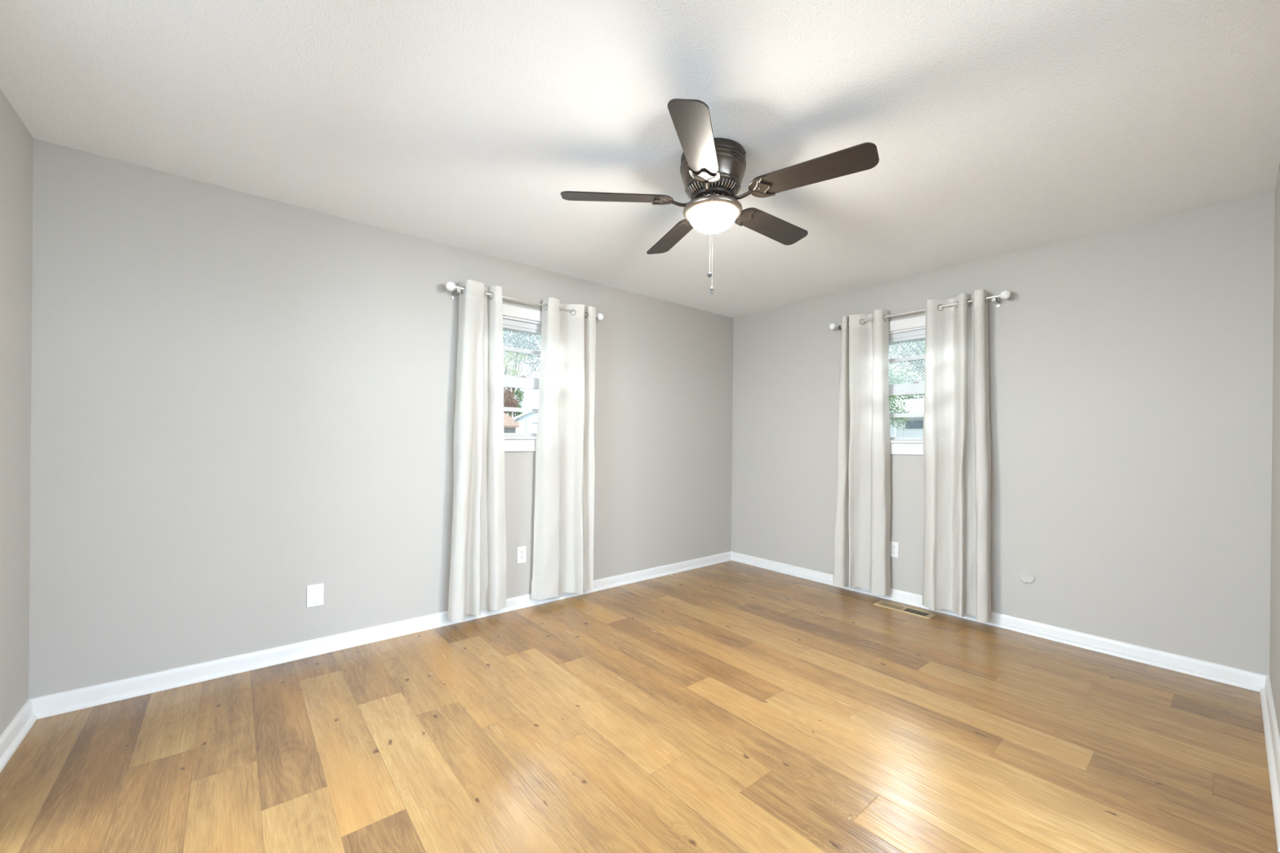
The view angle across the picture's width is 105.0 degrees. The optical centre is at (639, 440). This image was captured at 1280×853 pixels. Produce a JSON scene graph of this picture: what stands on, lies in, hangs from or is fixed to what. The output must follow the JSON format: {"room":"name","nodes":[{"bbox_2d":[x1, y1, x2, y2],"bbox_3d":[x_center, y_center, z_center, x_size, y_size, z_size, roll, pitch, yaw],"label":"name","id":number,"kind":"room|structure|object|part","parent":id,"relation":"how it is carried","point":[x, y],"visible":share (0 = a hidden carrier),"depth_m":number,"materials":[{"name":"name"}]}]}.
{"room":"empty bedroom","nodes":[
{"label":"empty bedroom","id":0,"kind":"room"},
{"bbox_2d":[0,88,33,735],"bbox_3d":[-1.499,-0.038,0.685,0.130,2.440,3.478,1,0,-40],"label":"wall","id":1,"kind":"structure","parent":0,"point":[16,142],"depth_m":1.91,"materials":[{"name":"grey paint"}]},
{"bbox_2d":[0,699,37,773],"bbox_3d":[-2.240,1.132,1.690,0.029,0.083,1.000,1,0,-40],"label":"baseboard","id":2,"kind":"structure","parent":1,"relation":"attached to","point":[19,727],"depth_m":1.90,"materials":[{"name":"white paint"}]},
{"bbox_2d":[28,137,733,698],"bbox_3d":[-0.855,-0.035,3.563,4.798,2.440,0.130,1,0,-40],"label":"wall","id":3,"kind":"structure","parent":0,"point":[242,402],"depth_m":2.57,"materials":[{"name":"grey paint"}]},
{"bbox_2d":[306,583,324,608],"bbox_3d":[-1.789,0.853,2.708,0.079,0.121,0.007,1,0,-40],"label":"blank wall plate","id":4,"kind":"object","parent":3,"relation":"attached to","point":[315,593],"visible":1,"depth_m":2.71,"materials":[{"name":"white plastic"}]},
{"bbox_2d":[28,551,731,719],"bbox_3d":[-0.816,1.144,3.504,4.538,0.083,0.029,1,0,-40],"label":"baseboard","id":5,"kind":"structure","parent":3,"relation":"attached to","point":[56,704],"depth_m":2.60,"materials":[{"name":"white paint"}]},
{"bbox_2d":[516,546,526,564],"bbox_3d":[-0.841,0.813,3.493,0.072,0.118,0.009,1,0,-40],"label":"power outlet","id":6,"kind":"object","parent":3,"relation":"attached to","point":[521,551],"visible":1,"depth_m":3.49,"materials":[{"name":"white plastic"}]},
{"bbox_2d":[502,303,542,451],"bbox_3d":[-0.838,-0.432,3.546,0.980,1.015,0.163,1,0,-40],"label":"window","id":7,"kind":"structure","parent":3,"relation":"in","point":[515,442],"depth_m":3.51,"materials":[{"name":"white paint"}]},
{"bbox_3d":[-0.842,-0.024,3.546,0.980,0.026,0.163,1,0,-40],"label":"sill","id":8,"kind":"part","parent":7,"relation":"part of","materials":[{"name":"white paint"}]},
{"bbox_3d":[-0.854,-0.247,3.563,0.694,0.419,0.028,1,0,-40],"label":"sash","id":9,"kind":"part","parent":7,"relation":"part of","materials":[{"name":"white plastic"}]},
{"bbox_3d":[-0.858,-0.444,3.570,0.731,0.813,0.090,1,0,-40],"label":"frame","id":10,"kind":"part","parent":7,"relation":"part of","materials":[{"name":"white plastic"}]},
{"bbox_3d":[-0.872,-0.619,3.588,0.694,0.388,0.026,1,0,-40],"label":"sash","id":11,"kind":"part","parent":7,"relation":"part of","materials":[{"name":"glass"}]},
{"bbox_3d":[-0.803,-0.484,3.505,0.940,0.910,0.019,1,0,-40],"label":"casing","id":12,"kind":"part","parent":7,"relation":"part of","materials":[{"name":"white paint"}]},
{"bbox_2d":[445,281,603,320],"bbox_3d":[-0.768,-0.953,3.465,1.196,0.081,0.119,1,0,-40],"label":"curtain rod","id":13,"kind":"object","parent":3,"relation":"attached to","point":[450,286],"visible":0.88,"depth_m":3.30,"materials":[{"name":"silver metal"}]},
{"bbox_2d":[448,279,506,622],"bbox_3d":[-1.040,0.056,3.197,0.384,2.151,0.128,1,0,-40],"label":"curtain","id":14,"kind":"object","parent":13,"relation":"hanging from","point":[477,571],"visible":0.99,"depth_m":3.18,"materials":[{"name":"white fabric"}]},
{"bbox_3d":[-0.749,-0.964,3.441,1.078,0.017,0.017,1,0,-40],"label":"rod","id":15,"kind":"part","parent":13,"relation":"part of","materials":[{"name":"silver metal"}]},
{"bbox_2d":[530,297,595,599],"bbox_3d":[-0.543,0.061,3.600,0.476,2.151,0.127,1,0,-38],"label":"curtain","id":16,"kind":"object","parent":13,"relation":"hanging from","point":[564,513],"visible":1,"depth_m":3.64,"materials":[{"name":"white fabric"}]},
{"bbox_2d":[0,0,1279,318],"bbox_3d":[0.269,-1.292,2.224,4.798,0.100,3.608,1,0,-40],"label":"ceiling","id":17,"kind":"structure","parent":0,"point":[997,127],"depth_m":1.86,"materials":[{"name":"white paint"}]},
{"bbox_2d":[560,98,879,293],"bbox_3d":[0.356,-0.923,2.182,1.240,0.634,1.297,1,0,-40],"label":"ceiling fan","id":18,"kind":"object","parent":17,"relation":"hanging from","point":[713,170],"visible":1,"depth_m":2.03,"materials":[{"name":"brown wood"}]},
{"bbox_3d":[-0.101,-1.056,2.131,0.478,0.006,0.135,1,13,-3],"label":"blade","id":19,"kind":"part","parent":18,"relation":"part of","materials":[{"name":"brown wood"}]},
{"bbox_3d":[0.171,-1.053,2.542,0.135,0.006,0.478,-13,5,-20],"label":"blade","id":20,"kind":"part","parent":18,"relation":"part of","materials":[{"name":"brown wood"}]},
{"bbox_3d":[0.205,-1.052,1.746,0.135,0.006,0.478,14,4,15],"label":"blade","id":21,"kind":"part","parent":18,"relation":"part of","materials":[{"name":"brown wood"}]},
{"bbox_3d":[0.317,-0.959,2.150,0.210,0.085,0.210,1,0,-40],"label":"lamp shade","id":22,"kind":"part","parent":18,"relation":"part of","materials":[{"name":"white glass"}]},
{"bbox_2d":[686,177,739,199],"bbox_3d":[0.318,-1.079,2.150,0.231,0.031,0.231,1,0,-40],"label":"vent","id":23,"kind":"object","parent":18,"relation":"attached to","point":[727,186],"depth_m":2.08,"materials":[{"name":"brown metal"}]},
{"bbox_3d":[0.645,-1.048,2.410,0.478,0.006,0.135,0,-12,-39],"label":"blade","id":24,"kind":"part","parent":18,"relation":"part of","materials":[{"name":"brown wood"}]},
{"bbox_3d":[0.667,-1.048,1.919,0.478,0.006,0.135,1,-12,34],"label":"blade","id":25,"kind":"part","parent":18,"relation":"part of","materials":[{"name":"brown wood"}]},
{"bbox_2d":[0,560,1279,852],"bbox_3d":[0.243,1.258,2.227,4.798,0.120,3.608,1,0,-40],"label":"floor","id":26,"kind":"structure","parent":0,"point":[730,706],"depth_m":1.93,"materials":[{"name":"brown wood"}]},
{"bbox_2d":[872,600,936,618],"bbox_3d":[1.895,1.210,3.526,0.136,0.005,0.380,1,0,-40],"label":"floor vent","id":27,"kind":"object","parent":26,"relation":"in","point":[900,608],"visible":1,"depth_m":3.51,"materials":[{"name":"beige metal"}]},
{"bbox_2d":[731,191,1275,675],"bbox_3d":[2.093,-0.006,3.666,0.130,2.440,3.478,1,0,-40],"label":"wall","id":28,"kind":"structure","parent":0,"point":[1131,366],"depth_m":2.87,"materials":[{"name":"grey paint"}]},
{"bbox_2d":[889,541,898,557],"bbox_3d":[1.932,0.829,3.743,0.009,0.118,0.072,1,0,-40],"label":"power outlet","id":29,"kind":"object","parent":28,"relation":"attached to","point":[894,546],"visible":0.9,"depth_m":3.74,"materials":[{"name":"white plastic"}]},
{"bbox_2d":[888,315,925,454],"bbox_3d":[2.056,-0.404,3.682,0.163,1.015,0.980,1,0,-40],"label":"window","id":30,"kind":"structure","parent":28,"relation":"in","point":[904,446],"depth_m":3.70,"materials":[{"name":"white paint"}]},
{"bbox_3d":[2.100,-0.589,3.717,0.026,0.388,0.694,1,0,-40],"label":"sash","id":31,"kind":"part","parent":30,"relation":"part of","materials":[{"name":"glass"}]},
{"bbox_3d":[2.052,0.005,3.682,0.163,0.026,0.980,1,0,-40],"label":"sill","id":32,"kind":"part","parent":30,"relation":"part of","materials":[{"name":"white paint"}]},
{"bbox_3d":[2.071,-0.218,3.696,0.028,0.419,0.694,1,0,-40],"label":"sash","id":33,"kind":"part","parent":30,"relation":"part of","materials":[{"name":"white plastic"}]},
{"bbox_3d":[2.080,-0.415,3.702,0.090,0.813,0.731,1,0,-40],"label":"frame","id":34,"kind":"part","parent":30,"relation":"part of","materials":[{"name":"white plastic"}]},
{"bbox_3d":[2.015,-0.456,3.648,0.019,0.910,0.940,1,0,-40],"label":"casing","id":35,"kind":"part","parent":30,"relation":"part of","materials":[{"name":"white paint"}]},
{"bbox_2d":[828,289,1010,330],"bbox_3d":[1.984,-0.925,3.612,0.119,0.081,1.230,1,0,-40],"label":"curtain rod","id":36,"kind":"object","parent":28,"relation":"attached to","point":[1004,295],"visible":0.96,"depth_m":3.39,"materials":[{"name":"silver metal"}]},
{"bbox_2d":[832,309,890,595],"bbox_3d":[1.723,0.083,3.826,0.140,2.152,0.412,1,0,-40],"label":"curtain","id":37,"kind":"object","parent":36,"relation":"hanging from","point":[861,547],"visible":1,"depth_m":3.85,"materials":[{"name":"white fabric"}]},
{"bbox_3d":[1.961,-0.937,3.593,0.017,0.017,1.112,1,0,-40],"label":"rod","id":38,"kind":"part","parent":36,"relation":"part of","materials":[{"name":"silver metal"}]},
{"bbox_2d":[922,288,991,622],"bbox_3d":[2.135,0.088,3.323,0.163,2.151,0.417,1,0,-40],"label":"curtain","id":39,"kind":"object","parent":36,"relation":"hanging from","point":[957,442],"visible":1,"depth_m":3.31,"materials":[{"name":"white fabric"}]},
{"bbox_2d":[731,551,1268,692],"bbox_3d":[1.979,1.172,3.667,0.029,0.083,3.348,1,0,-40],"label":"baseboard","id":40,"kind":"structure","parent":28,"relation":"attached to","point":[1246,679],"depth_m":2.90,"materials":[{"name":"white paint"}]},
{"bbox_2d":[1018,569,1035,583],"bbox_3d":[2.452,0.865,3.116,0.010,0.085,0.085,1,0,-40],"label":"round cover plate","id":41,"kind":"object","parent":28,"relation":"attached to","point":[1025,576],"visible":1,"depth_m":3.11,"materials":[{"name":"plastic"}]},
{"bbox_2d":[1269,164,1279,737],"bbox_3d":[1.366,-0.009,0.887,4.538,2.440,0.130,1,0,-40],"label":"wall","id":42,"kind":"structure","parent":0,"point":[1274,642],"depth_m":2.15,"materials":[{"name":"grey paint"}]},
{"bbox_2d":[1259,675,1279,852],"bbox_3d":[2.473,1.179,1.920,1.500,0.083,0.029,1,0,-40],"label":"baseboard","id":43,"kind":"structure","parent":42,"relation":"attached to","point":[1272,738],"depth_m":1.89,"materials":[{"name":"white paint"}]},
{"label":"outside","id":44,"kind":"structure","parent":0,"visible":0},
{"bbox_3d":[1.307,1.749,9.189,62.000,0.200,58.000,1,0,-40],"label":"lawn","id":45,"kind":"structure","parent":44,"visible":0},
{"bbox_2d":[503,413,519,433],"bbox_3d":[-6.498,0.263,15.986,4.250,2.600,3.450,1,0,-40],"label":"shed","id":46,"kind":"object","parent":45,"relation":"on","point":[509,425],"visible":0.03,"depth_m":15.99,"materials":[{"name":"beige"}]},
{"bbox_2d":[503,386,520,416],"bbox_3d":[-5.695,-0.489,20.590,1.280,4.109,2.077,1,0,-40],"label":"broadleaf tree","id":47,"kind":"object","parent":45,"relation":"on","point":[509,402],"visible":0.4,"depth_m":20.24,"materials":[{"name":"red plant"}]},
{"bbox_2d":[503,351,528,405],"bbox_3d":[-3.171,-0.256,11.380,1.096,3.741,1.206,1,0,-16],"label":"broadleaf tree","id":48,"kind":"object","parent":45,"relation":"on","point":[522,355],"visible":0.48,"depth_m":11.26,"materials":[{"name":"green plant"}]},
{"bbox_2d":[506,388,527,418],"bbox_3d":[-5.752,-0.438,22.269,1.166,4.002,1.467,1,0,-40],"label":"broadleaf tree","id":49,"kind":"object","parent":45,"relation":"on","point":[520,393],"visible":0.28,"depth_m":22.07,"materials":[{"name":"green plant"}]},
{"bbox_2d":[502,329,541,417],"bbox_3d":[-6.743,-3.343,27.416,9.237,9.791,7.077,0,0,-45],"label":"broadleaf tree","id":50,"kind":"object","parent":45,"relation":"on","point":[525,343],"visible":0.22,"depth_m":26.41,"materials":[{"name":"green plant"}]},
{"bbox_2d":[514,406,538,435],"bbox_3d":[-2.213,0.162,14.499,2.904,2.890,2.340,1,0,-14],"label":"garage","id":51,"kind":"structure","parent":45,"relation":"on","point":[527,420],"depth_m":13.21,"materials":[{"name":"white"}]},
{"bbox_3d":[-1.967,0.506,13.474,2.280,2.210,0.049,1,0,-14],"label":"door frame","id":52,"kind":"part","parent":51,"relation":"part of","materials":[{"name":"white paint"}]},
{"bbox_2d":[888,347,916,430],"bbox_3d":[5.006,-0.104,10.410,1.561,3.611,1.572,1,0,-40],"label":"broadleaf tree","id":53,"kind":"object","parent":45,"relation":"on","point":[892,380],"visible":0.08,"depth_m":10.02,"materials":[{"name":"green plant"}]},
{"bbox_2d":[888,398,924,439],"bbox_3d":[10.621,0.118,16.774,4.000,3.230,9.600,1,0,-40],"label":"neighbor house","id":54,"kind":"structure","parent":45,"relation":"on","point":[916,430],"depth_m":16.43,"materials":[{"name":"white paint"}]},
{"bbox_3d":[8.548,0.497,16.435,0.080,2.430,0.080,1,0,-40],"label":"porch post","id":55,"kind":"part","parent":54,"relation":"part of","materials":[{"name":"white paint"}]},
{"bbox_3d":[9.167,-0.526,16.114,0.009,0.270,0.850,1,0,-40],"label":"pane","id":56,"kind":"part","parent":54,"relation":"part of","materials":[{"name":"glass"}]},
{"bbox_2d":[888,338,924,383],"bbox_3d":[6.935,-1.160,12.066,2.617,5.817,4.086,1,0,-15],"label":"broadleaf tree","id":57,"kind":"object","parent":45,"relation":"on","point":[919,344],"visible":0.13,"depth_m":12.22,"materials":[{"name":"green plant"}]},
{"bbox_2d":[889,368,924,399],"bbox_3d":[14.265,-1.111,26.408,4.345,5.735,13.379,1,0,-40],"label":"broadleaf tree","id":58,"kind":"object","parent":45,"relation":"on","point":[909,397],"visible":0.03,"depth_m":25.86,"materials":[{"name":"green plant"}]}
]}

